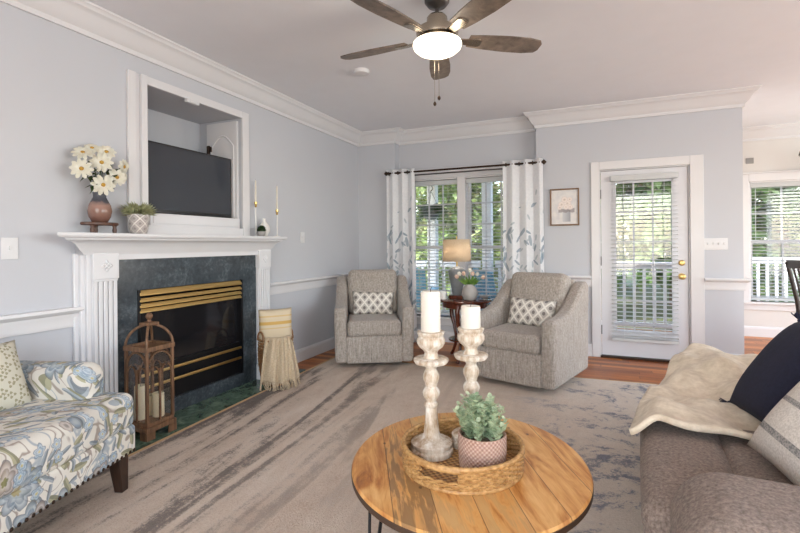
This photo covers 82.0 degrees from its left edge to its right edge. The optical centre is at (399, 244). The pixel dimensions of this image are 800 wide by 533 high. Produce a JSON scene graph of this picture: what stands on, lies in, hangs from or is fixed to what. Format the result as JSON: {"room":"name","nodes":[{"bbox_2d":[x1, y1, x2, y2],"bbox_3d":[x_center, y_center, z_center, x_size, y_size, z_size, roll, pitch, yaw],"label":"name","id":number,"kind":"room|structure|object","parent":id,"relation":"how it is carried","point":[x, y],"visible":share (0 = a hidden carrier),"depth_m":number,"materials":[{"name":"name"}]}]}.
{"room":"living room","nodes":[
{"label":"living room","id":0,"kind":"room"},
{"bbox_2d":[0,2,358,360],"bbox_3d":[-2.148,-0.106,2.595,0.100,2.740,8.500,0,0,23],"label":"wall","id":1,"kind":"structure","parent":0,"point":[62,89],"depth_m":2.89,"materials":[{"name":"paint"}]},
{"bbox_2d":[1,237,17,258],"bbox_3d":[-2.123,0.018,2.504,0.014,0.118,0.080,0,0,23],"label":"light switch","id":2,"kind":"object","parent":1,"relation":"attached to","point":[9,246],"visible":1,"depth_m":2.50,"materials":[{"name":"white plastic"}]},
{"bbox_2d":[0,306,84,337],"bbox_3d":[-2.826,0.445,0.791,0.052,0.120,4.445,0,0,23],"label":"trim","id":3,"kind":"structure","parent":1,"relation":"attached to","point":[11,325],"depth_m":2.61,"materials":[{"name":"wood"}]},
{"bbox_2d":[126,69,249,235],"bbox_3d":[-1.621,-0.638,3.681,0.030,1.125,1.189,0,0,23],"label":"frame","id":4,"kind":"object","parent":1,"relation":"attached to","point":[136,84],"visible":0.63,"depth_m":3.25,"materials":[{"name":"wood"}]},
{"bbox_2d":[184,98,198,105],"bbox_3d":[-1.637,-1.126,3.624,0.038,0.030,0.120,0,0,23],"label":"sensor","id":5,"kind":"object","parent":4,"relation":"attached to","point":[187,100],"visible":1,"depth_m":3.60,"materials":[{"name":"white plastic"}]},
{"bbox_2d":[147,90,231,213],"bbox_3d":[-1.913,-0.641,3.836,0.430,1.065,1.032,0,0,23],"label":"wall niche","id":6,"kind":"object","parent":1,"relation":"in","point":[172,122],"visible":0.19,"depth_m":4.05,"materials":[{"name":"paint"}]},
{"bbox_2d":[149,213,239,227],"bbox_3d":[-1.746,-0.186,3.766,0.306,0.092,0.900,0,0,23],"label":"platform","id":7,"kind":"object","parent":6,"relation":"on","point":[159,219],"visible":0.74,"depth_m":3.64,"materials":[{"name":"paint"}]},
{"bbox_2d":[148,140,230,217],"bbox_3d":[-1.737,-0.504,3.750,0.120,0.541,0.920,0,0,23],"label":"television","id":8,"kind":"object","parent":7,"relation":"on","point":[181,181],"visible":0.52,"depth_m":3.72,"materials":[{"name":"black"}]},
{"bbox_2d":[207,121,238,218],"bbox_3d":[-1.635,-0.641,4.224,0.360,0.960,0.039,0,0,23],"label":"wall","id":9,"kind":"structure","parent":6,"relation":"attached to","point":[222,138],"depth_m":4.18,"materials":[{"name":"white paint"}]},
{"bbox_2d":[300,232,304,242],"bbox_3d":[-1.059,-0.081,5.012,0.014,0.118,0.075,0,0,23],"label":"light switch","id":10,"kind":"object","parent":1,"relation":"attached to","point":[302,234],"visible":1,"depth_m":5.01,"materials":[{"name":"white plastic"}]},
{"bbox_2d":[270,273,347,294],"bbox_3d":[-0.676,0.426,5.231,0.540,0.120,1.900,0,0,23],"label":"trim","id":11,"kind":"structure","parent":1,"relation":"attached to","point":[316,282],"depth_m":4.97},
{"bbox_2d":[0,0,799,146],"bbox_3d":[0.391,-1.416,3.944,12.405,0.165,4.879,0,0,-31],"label":"crown molding","id":12,"kind":"structure","parent":1,"relation":"attached to","point":[86,18],"depth_m":4.59,"materials":[{"name":"wood"}]},
{"bbox_2d":[358,143,398,269],"bbox_3d":[-0.299,-0.122,6.259,0.640,2.740,0.290,0,0,23],"label":"wall","id":13,"kind":"structure","parent":0,"point":[373,160],"depth_m":6.12,"materials":[{"name":"paint"}]},
{"bbox_2d":[384,159,545,175],"bbox_3d":[0.736,-0.908,5.592,2.007,0.094,0.121,0,0,23],"label":"curtain rod","id":14,"kind":"object","parent":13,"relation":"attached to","point":[543,161],"visible":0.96,"depth_m":5.56,"materials":[{"name":"brown metal"}]},
{"bbox_2d":[386,168,416,341],"bbox_3d":[0.012,0.130,5.858,0.407,2.190,0.070,0,0,23],"label":"curtain","id":15,"kind":"object","parent":14,"relation":"hanging from","point":[400,188],"visible":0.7,"depth_m":5.84,"materials":[{"name":"white fabric"}]},
{"bbox_2d":[502,158,543,283],"bbox_3d":[1.407,0.118,5.266,0.468,2.190,0.064,0,0,23],"label":"curtain","id":16,"kind":"object","parent":14,"relation":"hanging from","point":[523,217],"visible":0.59,"depth_m":5.26,"materials":[{"name":"white fabric"}]},
{"bbox_2d":[87,0,799,131],"bbox_3d":[1.292,-1.556,2.053,8.200,0.100,10.200,0,0,23],"label":"ceiling","id":17,"kind":"structure","parent":0,"point":[590,52],"depth_m":3.62,"materials":[{"name":"paint"}]},
{"bbox_2d":[353,68,368,76],"bbox_3d":[-0.330,-1.473,3.937,0.136,0.039,0.136,0,0,23],"label":"smoke detector","id":18,"kind":"object","parent":17,"relation":"attached to","point":[361,72],"visible":1,"depth_m":3.90,"materials":[{"name":"white plastic"}]},
{"bbox_2d":[340,0,541,105],"bbox_3d":[0.184,-1.169,2.827,1.251,0.656,1.300,0,0,23],"label":"ceiling fan","id":19,"kind":"object","parent":17,"relation":"hanging from","point":[437,40],"visible":1,"depth_m":2.74,"materials":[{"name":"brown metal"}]},
{"bbox_2d":[399,132,535,331],"bbox_3d":[0.844,-0.132,5.855,1.780,2.740,0.140,0,0,23],"label":"wall","id":20,"kind":"structure","parent":0,"point":[496,149],"depth_m":5.78,"materials":[{"name":"paint"}]},
{"bbox_2d":[415,163,502,325],"bbox_3d":[0.798,0.022,5.846,1.690,2.012,0.197,0,0,23],"label":"window","id":21,"kind":"structure","parent":20,"relation":"in","point":[463,204],"depth_m":5.82,"materials":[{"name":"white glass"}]},
{"bbox_2d":[415,179,457,314],"bbox_3d":[0.446,0.034,5.990,0.650,1.735,0.065,0,0,23],"label":"window blind","id":22,"kind":"object","parent":21,"relation":"attached to","point":[439,182],"visible":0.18,"depth_m":5.99,"materials":[{"name":"white"}]},
{"bbox_2d":[466,176,502,302],"bbox_3d":[1.146,0.028,5.693,0.650,1.735,0.065,0,0,23],"label":"window blind","id":23,"kind":"object","parent":21,"relation":"attached to","point":[469,181],"visible":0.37,"depth_m":5.72,"materials":[{"name":"white"}]},
{"bbox_2d":[298,328,772,383],"bbox_3d":[1.363,1.283,2.033,8.100,0.100,10.200,0,0,23],"label":"floor","id":24,"kind":"structure","parent":0,"point":[640,371],"depth_m":4.75,"materials":[{"name":"brown wood"}]},
{"bbox_2d":[128,369,305,454],"bbox_3d":[-1.474,1.251,3.531,0.389,0.014,2.346,0,0,23],"label":"hearth slab","id":25,"kind":"object","parent":24,"relation":"on","point":[185,417],"visible":0.24,"depth_m":3.50,"materials":[{"name":"green stone"}]},
{"bbox_2d":[123,312,176,441],"bbox_3d":[-1.659,0.846,3.048,0.225,0.798,0.225,0,0,23],"label":"lantern","id":26,"kind":"object","parent":25,"relation":"on","point":[147,428],"visible":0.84,"depth_m":3.00,"materials":[{"name":"brown wood"}]},
{"bbox_2d":[134,384,144,420],"bbox_3d":[-1.703,1.025,3.019,0.072,0.230,0.072,0,0,23],"label":"pillar candle","id":27,"kind":"object","parent":26,"relation":"on","point":[141,387],"visible":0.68,"depth_m":2.99,"materials":[{"name":"beige wax"}]},
{"bbox_2d":[149,393,151,415],"bbox_3d":[-1.681,1.070,3.107,0.072,0.140,0.072,0,0,23],"label":"pillar candle","id":28,"kind":"object","parent":26,"relation":"on","point":[150,394],"visible":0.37,"depth_m":3.07,"materials":[{"name":"beige wax"}]},
{"bbox_2d":[152,391,164,416],"bbox_3d":[-1.614,1.057,3.074,0.072,0.165,0.072,0,0,23],"label":"pillar candle","id":29,"kind":"object","parent":26,"relation":"on","point":[155,395],"visible":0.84,"depth_m":3.04,"materials":[{"name":"beige wax"}]},
{"bbox_2d":[57,232,286,412],"bbox_3d":[-1.788,0.593,3.636,0.638,1.335,2.074,0,0,23],"label":"fireplace","id":30,"kind":"object","parent":25,"relation":"on","point":[209,291],"visible":0.78,"depth_m":3.47,"materials":[{"name":"paint"}]},
{"bbox_2d":[80,222,118,232],"bbox_3d":[-1.866,-0.107,2.861,0.126,0.066,0.229,0,0,23],"label":"wooden riser","id":31,"kind":"object","parent":30,"relation":"on","point":[93,225],"visible":0.91,"depth_m":2.83,"materials":[{"name":"brown wood"}]},
{"bbox_2d":[87,192,111,221],"bbox_3d":[-1.867,-0.233,2.861,0.132,0.186,0.132,0,0,23],"label":"flower vase","id":32,"kind":"object","parent":31,"relation":"on","point":[99,209],"visible":0.81,"depth_m":2.82,"materials":[{"name":"ceramic"}]},
{"bbox_2d":[71,146,99,190],"bbox_3d":[-1.897,-0.408,2.784,0.099,0.379,0.157,0,0,41],"label":"daisy","id":33,"kind":"object","parent":32,"relation":"in","point":[80,152],"visible":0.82,"depth_m":2.76,"materials":[{"name":"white plant"}]},
{"bbox_2d":[69,158,103,191],"bbox_3d":[-1.871,-0.366,2.773,0.093,0.294,0.192,-1,0,16],"label":"daisy","id":34,"kind":"object","parent":32,"relation":"in","point":[80,167],"visible":0.88,"depth_m":2.72,"materials":[{"name":"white plant"}]},
{"bbox_2d":[84,144,103,179],"bbox_3d":[-1.883,-0.423,2.853,0.083,0.409,0.125,0,0,23],"label":"daisy","id":35,"kind":"object","parent":32,"relation":"in","point":[93,147],"visible":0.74,"depth_m":2.83,"materials":[{"name":"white plant"}]},
{"bbox_2d":[89,152,113,192],"bbox_3d":[-1.844,-0.395,2.843,0.132,0.352,0.068,-1,0,-30],"label":"daisy","id":36,"kind":"object","parent":32,"relation":"in","point":[102,162],"visible":0.84,"depth_m":2.83,"materials":[{"name":"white plant"}]},
{"bbox_2d":[90,174,115,195],"bbox_3d":[-1.829,-0.325,2.834,0.099,0.211,0.129,0,0,23],"label":"daisy","id":37,"kind":"object","parent":32,"relation":"in","point":[107,184],"visible":0.98,"depth_m":2.81,"materials":[{"name":"white plant"}]},
{"bbox_2d":[95,145,116,175],"bbox_3d":[-1.835,-0.423,2.873,0.106,0.407,0.136,0,0,23],"label":"daisy","id":38,"kind":"object","parent":32,"relation":"in","point":[108,150],"visible":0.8,"depth_m":2.88,"materials":[{"name":"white plant"}]},
{"bbox_2d":[103,169,126,190],"bbox_3d":[-1.818,-0.351,2.897,0.133,0.264,0.115,0,0,-7],"label":"daisy","id":39,"kind":"object","parent":32,"relation":"in","point":[118,177],"visible":0.77,"depth_m":2.92,"materials":[{"name":"white plant"}]},
{"bbox_2d":[106,159,128,188],"bbox_3d":[-1.850,-0.389,2.953,0.105,0.340,0.220,0,0,23],"label":"daisy","id":40,"kind":"object","parent":32,"relation":"in","point":[124,166],"visible":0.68,"depth_m":2.99,"materials":[{"name":"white plant"}]},
{"bbox_2d":[118,202,156,233],"bbox_3d":[-1.759,-0.186,3.099,0.243,0.222,0.259,-1,0,-36],"label":"planter","id":41,"kind":"object","parent":30,"relation":"on","point":[138,217],"visible":0.98,"depth_m":3.05,"materials":[{"name":"ceramic"}]},
{"bbox_2d":[57,232,286,254],"bbox_3d":[-1.586,-0.009,3.548,0.188,0.135,2.074,0,0,23],"label":"mantel shelf","id":42,"kind":"object","parent":30,"relation":"attached to","point":[86,243],"depth_m":3.28,"materials":[{"name":"paint"}]},
{"bbox_2d":[254,202,256,235],"bbox_3d":[-1.337,-0.239,4.266,0.060,0.322,0.060,0,0,23],"label":"candle holder","id":43,"kind":"object","parent":30,"relation":"on","point":[255,203],"visible":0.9,"depth_m":4.26,"materials":[{"name":"gold ceramic"}]},
{"bbox_2d":[257,225,265,235],"bbox_3d":[-1.270,-0.131,4.216,0.089,0.103,0.089,0,0,23],"label":"potted plant","id":44,"kind":"object","parent":30,"relation":"on","point":[261,231],"visible":1,"depth_m":4.19,"materials":[{"name":"green plant"}]},
{"bbox_2d":[259,218,269,235],"bbox_3d":[-1.280,-0.164,4.334,0.108,0.170,0.108,0,0,23],"label":"vase","id":45,"kind":"object","parent":30,"relation":"on","point":[264,223],"visible":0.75,"depth_m":4.31,"materials":[{"name":"ceramic"}]},
{"bbox_2d":[257,330,293,385],"bbox_3d":[-1.119,0.999,4.150,0.322,0.475,0.330,0,0,23],"label":"wicker basket","id":46,"kind":"object","parent":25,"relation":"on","point":[260,353],"visible":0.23,"depth_m":4.05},
{"bbox_2d":[258,307,291,350],"bbox_3d":[-1.121,0.755,4.151,0.301,0.359,0.129,-1,0,-24],"label":"pillow","id":47,"kind":"object","parent":46,"relation":"in","point":[273,323],"visible":0.7,"depth_m":4.10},
{"bbox_2d":[259,335,300,390],"bbox_3d":[-1.045,1.023,4.013,0.367,0.429,0.260,0,0,-29],"label":"knit throw","id":48,"kind":"object","parent":46,"relation":"hanging from","point":[279,364],"visible":0.99,"depth_m":3.97,"materials":[{"name":"fabric"}]},
{"bbox_2d":[9,357,658,532],"bbox_3d":[0.193,1.237,2.240,3.735,0.013,4.764,0,0,21],"label":"area rug","id":49,"kind":"object","parent":24,"relation":"on","point":[278,461],"visible":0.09,"depth_m":2.70,"materials":[{"name":"carpet"}]},
{"bbox_2d":[0,360,135,532],"bbox_3d":[-1.826,0.844,1.719,0.801,0.810,1.412,-1,0,6],"label":"loveseat","id":50,"kind":"object","parent":49,"relation":"on","point":[71,430],"visible":0.94,"depth_m":2.03,"materials":[{"name":"fabric"}]},
{"bbox_2d":[0,340,31,410],"bbox_3d":[-1.897,0.624,2.073,0.192,0.311,0.383,0,0,19],"label":"throw pillow","id":51,"kind":"object","parent":50,"relation":"on","point":[14,391],"visible":0.92,"depth_m":2.15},
{"bbox_2d":[0,392,133,499],"bbox_3d":[-1.826,0.849,1.719,0.800,0.204,1.410,-1,0,6],"label":"seat cushion","id":52,"kind":"object","parent":50,"relation":"on","point":[43,439],"depth_m":1.97,"materials":[{"name":"fabric"}]},
{"bbox_2d":[334,269,413,363],"bbox_3d":[-0.294,0.757,5.044,0.813,0.957,0.860,0,0,-5],"label":"armchair","id":53,"kind":"object","parent":49,"relation":"on","point":[359,338],"visible":0.97,"depth_m":4.65,"materials":[{"name":"fabric"}]},
{"bbox_2d":[348,269,396,312],"bbox_3d":[-0.315,0.535,5.263,0.555,0.513,0.288,-1,0,-5],"label":"cushion","id":54,"kind":"object","parent":53,"relation":"on","point":[363,280],"depth_m":5.18,"materials":[{"name":"fabric"}]},
{"bbox_2d":[352,291,393,314],"bbox_3d":[-0.299,0.645,5.084,0.468,0.266,0.149,-1,0,-5],"label":"lumbar pillow","id":55,"kind":"object","parent":53,"relation":"on","point":[363,302],"visible":0.99,"depth_m":5.03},
{"bbox_2d":[347,313,400,336],"bbox_3d":[-0.286,0.843,4.959,0.545,0.179,0.690,-1,0,-5],"label":"seat cushion","id":56,"kind":"object","parent":53,"relation":"on","point":[358,325],"depth_m":4.63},
{"bbox_2d":[351,412,593,532],"bbox_3d":[0.254,1.010,1.708,0.854,0.434,0.957,0,0,8],"label":"coffee table","id":57,"kind":"object","parent":49,"relation":"on","point":[554,493],"visible":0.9,"depth_m":1.46,"materials":[{"name":"brown wood"}]},
{"bbox_2d":[401,417,524,495],"bbox_3d":[0.225,0.750,1.667,0.441,0.093,0.441,-1,0,-1],"label":"rattan tray","id":58,"kind":"object","parent":57,"relation":"on","point":[447,476],"visible":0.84,"depth_m":1.52,"materials":[{"name":"wicker"}]},
{"bbox_2d":[410,330,452,461],"bbox_3d":[0.118,0.554,1.739,0.162,0.458,0.162,0,0,23],"label":"candlestick","id":59,"kind":"object","parent":58,"relation":"on","point":[430,445],"visible":0.97,"depth_m":1.71,"materials":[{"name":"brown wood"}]},
{"bbox_2d":[421,287,440,332],"bbox_3d":[0.116,0.242,1.739,0.074,0.166,0.074,0,0,23],"label":"pillar candle","id":60,"kind":"object","parent":59,"relation":"on","point":[430,299],"visible":1,"depth_m":1.71,"materials":[{"name":"beige wax"}]},
{"bbox_2d":[417,330,444,359],"bbox_3d":[0.117,0.376,1.739,0.106,0.100,0.106,0,0,23],"label":"cup","id":61,"kind":"object","parent":59,"relation":"on","point":[430,343],"depth_m":1.71,"materials":[{"name":"white wood"}]},
{"bbox_2d":[451,326,487,449],"bbox_3d":[0.280,0.553,1.804,0.162,0.458,0.162,0,0,23],"label":"candlestick","id":62,"kind":"object","parent":58,"relation":"on","point":[470,339],"visible":0.66,"depth_m":1.78,"materials":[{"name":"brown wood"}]},
{"bbox_2d":[461,302,480,328],"bbox_3d":[0.277,0.273,1.804,0.076,0.101,0.076,0,0,23],"label":"pillar candle","id":63,"kind":"object","parent":62,"relation":"on","point":[470,314],"visible":1,"depth_m":1.77,"materials":[{"name":"beige wax"}]},
{"bbox_2d":[457,326,484,354],"bbox_3d":[0.278,0.374,1.804,0.106,0.100,0.106,0,0,23],"label":"cup","id":64,"kind":"object","parent":62,"relation":"on","point":[470,339],"depth_m":1.77,"materials":[{"name":"white wood"}]},
{"bbox_2d":[453,391,508,476],"bbox_3d":[0.288,0.652,1.613,0.201,0.260,0.180,0,0,23],"label":"potted succulent","id":65,"kind":"object","parent":58,"relation":"on","point":[481,440],"visible":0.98,"depth_m":1.58,"materials":[{"name":"green plant"}]},
{"bbox_2d":[458,427,506,476],"bbox_3d":[0.289,0.720,1.618,0.168,0.124,0.168,0,0,23],"label":"pot","id":66,"kind":"object","parent":65,"relation":"attached to","point":[485,449],"depth_m":1.56,"materials":[{"name":"ceramic"}]},
{"bbox_2d":[476,272,587,389],"bbox_3d":[1.198,0.744,4.258,0.813,0.957,0.860,0,0,40],"label":"armchair","id":67,"kind":"object","parent":49,"relation":"on","point":[547,356],"visible":0.81,"depth_m":4.02,"materials":[{"name":"fabric"}]},
{"bbox_2d":[482,323,541,354],"bbox_3d":[1.145,0.831,4.193,0.545,0.179,0.690,-1,0,40],"label":"seat cushion","id":68,"kind":"object","parent":67,"relation":"on","point":[500,338],"depth_m":3.96,"materials":[{"name":"fabric"}]},
{"bbox_2d":[507,297,556,326],"bbox_3d":[1.223,0.632,4.289,0.468,0.266,0.149,0,0,40],"label":"lumbar pillow","id":69,"kind":"object","parent":67,"relation":"on","point":[522,311],"visible":0.92,"depth_m":4.24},
{"bbox_2d":[508,272,570,316],"bbox_3d":[1.338,0.521,4.426,0.555,0.513,0.288,-1,0,40],"label":"cushion","id":70,"kind":"object","parent":67,"relation":"on","point":[556,287],"depth_m":4.33,"materials":[{"name":"fabric"}]},
{"bbox_2d":[640,421,799,532],"bbox_3d":[1.610,0.729,1.793,1.198,0.940,2.430,0,0,27],"label":"sofa","id":71,"kind":"object","parent":49,"relation":"on","point":[691,481],"visible":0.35,"depth_m":1.33,"materials":[{"name":"beige fabric"}]},
{"bbox_2d":[629,343,760,439],"bbox_3d":[1.706,0.801,2.285,0.993,0.380,1.654,0,0,27],"label":"blanket","id":72,"kind":"object","parent":71,"relation":"on","point":[694,382],"visible":0.63,"depth_m":2.19,"materials":[{"name":"fabric"}]},
{"bbox_2d":[717,430,793,484],"bbox_3d":[1.439,0.851,1.409,0.708,0.231,0.810,0,0,28],"label":"seat cushion","id":73,"kind":"object","parent":71,"relation":"on","point":[738,458],"depth_m":1.59,"materials":[{"name":"brown fabric"}]},
{"bbox_2d":[719,310,799,421],"bbox_3d":[1.565,0.512,1.837,0.352,0.487,0.549,0,0,17],"label":"throw pillow","id":74,"kind":"object","parent":71,"relation":"on","point":[775,370],"visible":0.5,"depth_m":1.82,"materials":[{"name":"blue fabric"}]},
{"bbox_2d":[747,382,799,485],"bbox_3d":[1.310,0.539,1.374,0.310,0.381,0.483,0,0,13],"label":"throw pillow","id":75,"kind":"object","parent":71,"relation":"on","point":[777,437],"visible":1,"depth_m":1.45,"materials":[{"name":"fabric"}]},
{"bbox_2d":[440,297,491,363],"bbox_3d":[0.710,0.908,4.982,0.570,0.649,0.570,0,0,23],"label":"side table","id":76,"kind":"object","parent":24,"relation":"on","point":[451,304],"visible":0.6,"depth_m":4.82,"materials":[{"name":"brown wood"}]},
{"bbox_2d":[440,291,445,299],"bbox_3d":[0.466,0.543,4.976,0.074,0.085,0.074,0,0,23],"label":"candle jar","id":77,"kind":"object","parent":76,"relation":"on","point":[442,293],"visible":0.88,"depth_m":4.94,"materials":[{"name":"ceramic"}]},
{"bbox_2d":[448,336,458,342],"bbox_3d":[0.711,1.018,4.982,0.370,0.022,0.370,0,0,23],"label":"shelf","id":78,"kind":"object","parent":76,"relation":"attached to","point":[453,338],"depth_m":4.92,"materials":[{"name":"brown wood"}]},
{"bbox_2d":[443,236,470,298],"bbox_3d":[0.624,0.242,5.048,0.306,0.685,0.306,0,0,23],"label":"table lamp","id":79,"kind":"object","parent":76,"relation":"on","point":[456,250],"visible":0.89,"depth_m":4.96,"materials":[{"name":"beige fabric"}]},
{"bbox_2d":[462,284,477,300],"bbox_3d":[0.737,0.500,4.860,0.167,0.168,0.167,0,0,23],"label":"tulip vase","id":80,"kind":"object","parent":76,"relation":"on","point":[469,292],"visible":0.98,"depth_m":4.80,"materials":[{"name":"ceramic"}]},
{"bbox_2d":[785,260,799,319],"bbox_3d":[3.505,0.669,3.667,0.546,1.090,0.440,-1,0,15],"label":"dining chair","id":81,"kind":"object","parent":24,"relation":"on","point":[794,264],"visible":0.85,"depth_m":3.90,"materials":[{"name":"brown wood"}]},
{"bbox_2d":[536,107,743,353],"bbox_3d":[2.538,-0.147,5.055,1.965,2.740,0.290,0,0,23],"label":"wall","id":82,"kind":"structure","parent":0,"point":[568,151],"depth_m":4.76,"materials":[{"name":"paint"}]},
{"bbox_2d":[295,329,591,362],"bbox_3d":[0.446,1.174,4.840,2.900,0.135,2.050,0,0,23],"label":"baseboard","id":83,"kind":"structure","parent":82,"relation":"attached to","point":[307,352],"depth_m":5.22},
{"bbox_2d":[550,188,578,225],"bbox_3d":[1.851,-0.426,5.174,0.310,0.416,0.025,0,0,23],"label":"framed picture","id":84,"kind":"object","parent":82,"relation":"attached to","point":[564,203],"visible":1,"depth_m":5.17,"materials":[{"name":"paper"}]},
{"bbox_2d":[569,276,591,286],"bbox_3d":[1.839,0.404,5.168,0.580,0.120,0.052,0,0,23],"label":"trim","id":85,"kind":"structure","parent":82,"relation":"attached to","point":[588,279],"depth_m":5.08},
{"bbox_2d":[591,154,704,362],"bbox_3d":[2.615,0.155,4.909,1.055,2.135,0.201,0,0,23],"label":"door","id":86,"kind":"structure","parent":82,"relation":"in","point":[688,191],"depth_m":4.84,"materials":[{"name":"paint"}]},
{"bbox_2d":[610,172,679,344],"bbox_3d":[2.573,0.140,4.849,0.635,1.775,0.065,0,0,23],"label":"window blind","id":87,"kind":"object","parent":86,"relation":"attached to","point":[669,175],"visible":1,"depth_m":4.85,"materials":[{"name":"white"}]},
{"bbox_2d":[704,238,727,249],"bbox_3d":[3.174,-0.011,4.619,0.200,0.118,0.014,0,0,23],"label":"light switch","id":88,"kind":"object","parent":82,"relation":"attached to","point":[709,243],"visible":1,"depth_m":4.62,"materials":[{"name":"white plastic"}]},
{"bbox_2d":[705,278,751,290],"bbox_3d":[3.276,0.391,4.623,0.382,0.120,0.172,0,0,23],"label":"trim","id":89,"kind":"structure","parent":82,"relation":"attached to","point":[736,284],"depth_m":4.57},
{"bbox_2d":[729,326,784,354],"bbox_3d":[5.019,1.134,4.871,3.385,0.135,1.918,0,0,23],"label":"baseboard","id":90,"kind":"structure","parent":82,"relation":"attached to","point":[755,331],"depth_m":6.01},
{"bbox_2d":[743,137,799,327],"bbox_3d":[5.600,-0.174,5.716,3.155,2.740,0.100,0,0,23],"label":"wall","id":91,"kind":"structure","parent":0,"point":[773,154],"depth_m":5.99,"materials":[{"name":"paint"}]},
{"bbox_2d":[743,169,799,311],"bbox_3d":[5.136,-0.056,5.906,1.340,1.812,0.197,0,0,23],"label":"window","id":92,"kind":"structure","parent":91,"relation":"in","point":[781,175],"depth_m":6.06,"materials":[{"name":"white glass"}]},
{"bbox_2d":[750,181,799,300],"bbox_3d":[5.132,-0.047,5.896,1.050,1.545,0.065,0,0,23],"label":"window blind","id":93,"kind":"object","parent":92,"relation":"attached to","point":[789,183],"visible":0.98,"depth_m":6.00,"materials":[{"name":"white"}]},
{"label":"outside","id":94,"kind":"structure","parent":0,"visible":0},
{"bbox_2d":[417,267,773,329],"bbox_3d":[5.883,2.469,13.808,80.000,0.150,90.000,0,0,23],"label":"lawn","id":95,"kind":"structure","parent":94,"point":[629,273],"depth_m":18.01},
{"bbox_2d":[416,183,502,294],"bbox_3d":[2.342,-1.909,15.643,5.411,8.782,4.860,0,0,41],"label":"leafy tree","id":96,"kind":"object","parent":95,"relation":"on","point":[451,197],"visible":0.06,"depth_m":15.55,"materials":[{"name":"green plant"}]},
{"bbox_2d":[416,182,502,296],"bbox_3d":[2.474,-2.062,21.200,6.248,9.083,5.295,0,0,30],"label":"leafy tree","id":97,"kind":"object","parent":95,"relation":"on","point":[474,196],"visible":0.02,"depth_m":20.35,"materials":[{"name":"green plant"}]},
{"bbox_2d":[417,183,772,287],"bbox_3d":[9.588,-2.889,25.229,47.209,11.763,3.938,0,0,23],"label":"foliage","id":98,"kind":"object","parent":95,"relation":"on","point":[618,277],"visible":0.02,"depth_m":24.46,"materials":[{"name":"green plant"}]},
{"bbox_2d":[600,174,669,311],"bbox_3d":[6.329,-1.822,13.960,5.394,8.540,4.408,0,0,4],"label":"leafy tree","id":99,"kind":"object","parent":95,"relation":"on","point":[628,186],"visible":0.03,"depth_m":13.64,"materials":[{"name":"green plant"}]},
{"bbox_2d":[616,183,754,304],"bbox_3d":[10.773,-2.768,17.728,5.607,10.350,5.180,-1,0,-28],"label":"leafy tree","id":100,"kind":"object","parent":95,"relation":"on","point":[621,229],"visible":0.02,"depth_m":17.66,"materials":[{"name":"green plant"}]},
{"bbox_2d":[619,181,799,301],"bbox_3d":[6.968,-1.109,10.482,4.248,7.217,4.009,-1,0,38],"label":"leafy tree","id":101,"kind":"object","parent":95,"relation":"on","point":[643,220],"visible":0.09,"depth_m":9.83,"materials":[{"name":"green plant"}]},
{"bbox_2d":[753,187,799,293],"bbox_3d":[10.318,-1.455,12.313,5.808,7.735,5.053,-1,0,17],"label":"leafy tree","id":102,"kind":"object","parent":95,"relation":"on","point":[785,236],"visible":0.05,"depth_m":12.33,"materials":[{"name":"green plant"}]},
{"bbox_3d":[-0.920,-1.357,7.713,6.300,0.380,1.910,0,0,23],"label":"ceiling","id":103,"kind":"structure","parent":0,"visible":0},
{"bbox_2d":[416,186,452,229],"bbox_3d":[0.458,-0.851,6.916,0.621,1.256,0.718,-1,0,-22],"label":"hanging fern","id":104,"kind":"object","parent":103,"relation":"hanging from","point":[436,212],"visible":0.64,"depth_m":6.80,"materials":[{"name":"green plant"}]},
{"bbox_2d":[422,208,438,219],"bbox_3d":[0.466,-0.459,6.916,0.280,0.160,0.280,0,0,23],"label":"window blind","id":105,"kind":"object","parent":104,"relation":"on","point":[435,214],"depth_m":6.80,"materials":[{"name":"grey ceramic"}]},
{"bbox_3d":[-0.024,1.325,7.288,8.240,0.080,1.810,0,0,23],"label":"floor","id":106,"kind":"structure","parent":0,"visible":0},
{"bbox_2d":[416,268,439,306],"bbox_3d":[0.220,0.800,7.274,0.720,0.956,0.763,0,0,13],"label":"porch chair","id":107,"kind":"object","parent":106,"relation":"on","point":[417,281],"visible":0.09,"depth_m":6.95,"materials":[{"name":"blue paint"}]},
{"bbox_2d":[427,186,438,289],"bbox_3d":[0.551,0.015,7.697,0.200,2.530,0.200,0,0,23],"label":"porch column","id":108,"kind":"structure","parent":106,"relation":"on","point":[435,189],"depth_m":7.63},
{"bbox_2d":[416,261,426,313],"bbox_3d":[-1.201,0.739,8.443,3.580,0.922,0.090,0,0,23],"label":"porch railing","id":109,"kind":"object","parent":108,"relation":"attached to","point":[416,261],"visible":0.05,"depth_m":7.75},
{"bbox_2d":[439,261,480,315],"bbox_3d":[0.981,0.720,7.517,0.680,0.922,0.090,0,0,23],"label":"porch railing","id":110,"kind":"object","parent":108,"relation":"attached to","point":[473,263],"visible":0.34,"depth_m":7.53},
{"bbox_2d":[471,268,495,310],"bbox_3d":[1.264,0.791,6.559,0.720,0.956,0.763,-1,0,38],"label":"porch chair","id":111,"kind":"object","parent":106,"relation":"on","point":[480,272],"visible":0.09,"depth_m":6.24,"materials":[{"name":"blue paint"}]},
{"bbox_2d":[482,182,492,289],"bbox_3d":[1.398,0.008,7.337,0.200,2.530,0.200,0,0,23],"label":"porch column","id":112,"kind":"structure","parent":106,"relation":"on","point":[489,187],"depth_m":7.26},
{"bbox_2d":[495,261,671,328],"bbox_3d":[2.739,0.705,6.771,2.660,0.922,0.090,0,0,23],"label":"porch railing","id":113,"kind":"object","parent":112,"relation":"attached to","point":[667,264],"visible":0.2,"depth_m":6.46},
{"bbox_3d":[7.037,1.264,6.442,5.100,0.080,2.250,0,0,23],"label":"floor","id":114,"kind":"structure","parent":0,"visible":0},
{"bbox_2d":[753,257,799,301],"bbox_3d":[6.979,0.668,7.469,3.800,0.922,0.090,0,0,23],"label":"porch railing","id":115,"kind":"object","parent":114,"relation":"on","point":[754,258],"visible":0.03,"depth_m":7.74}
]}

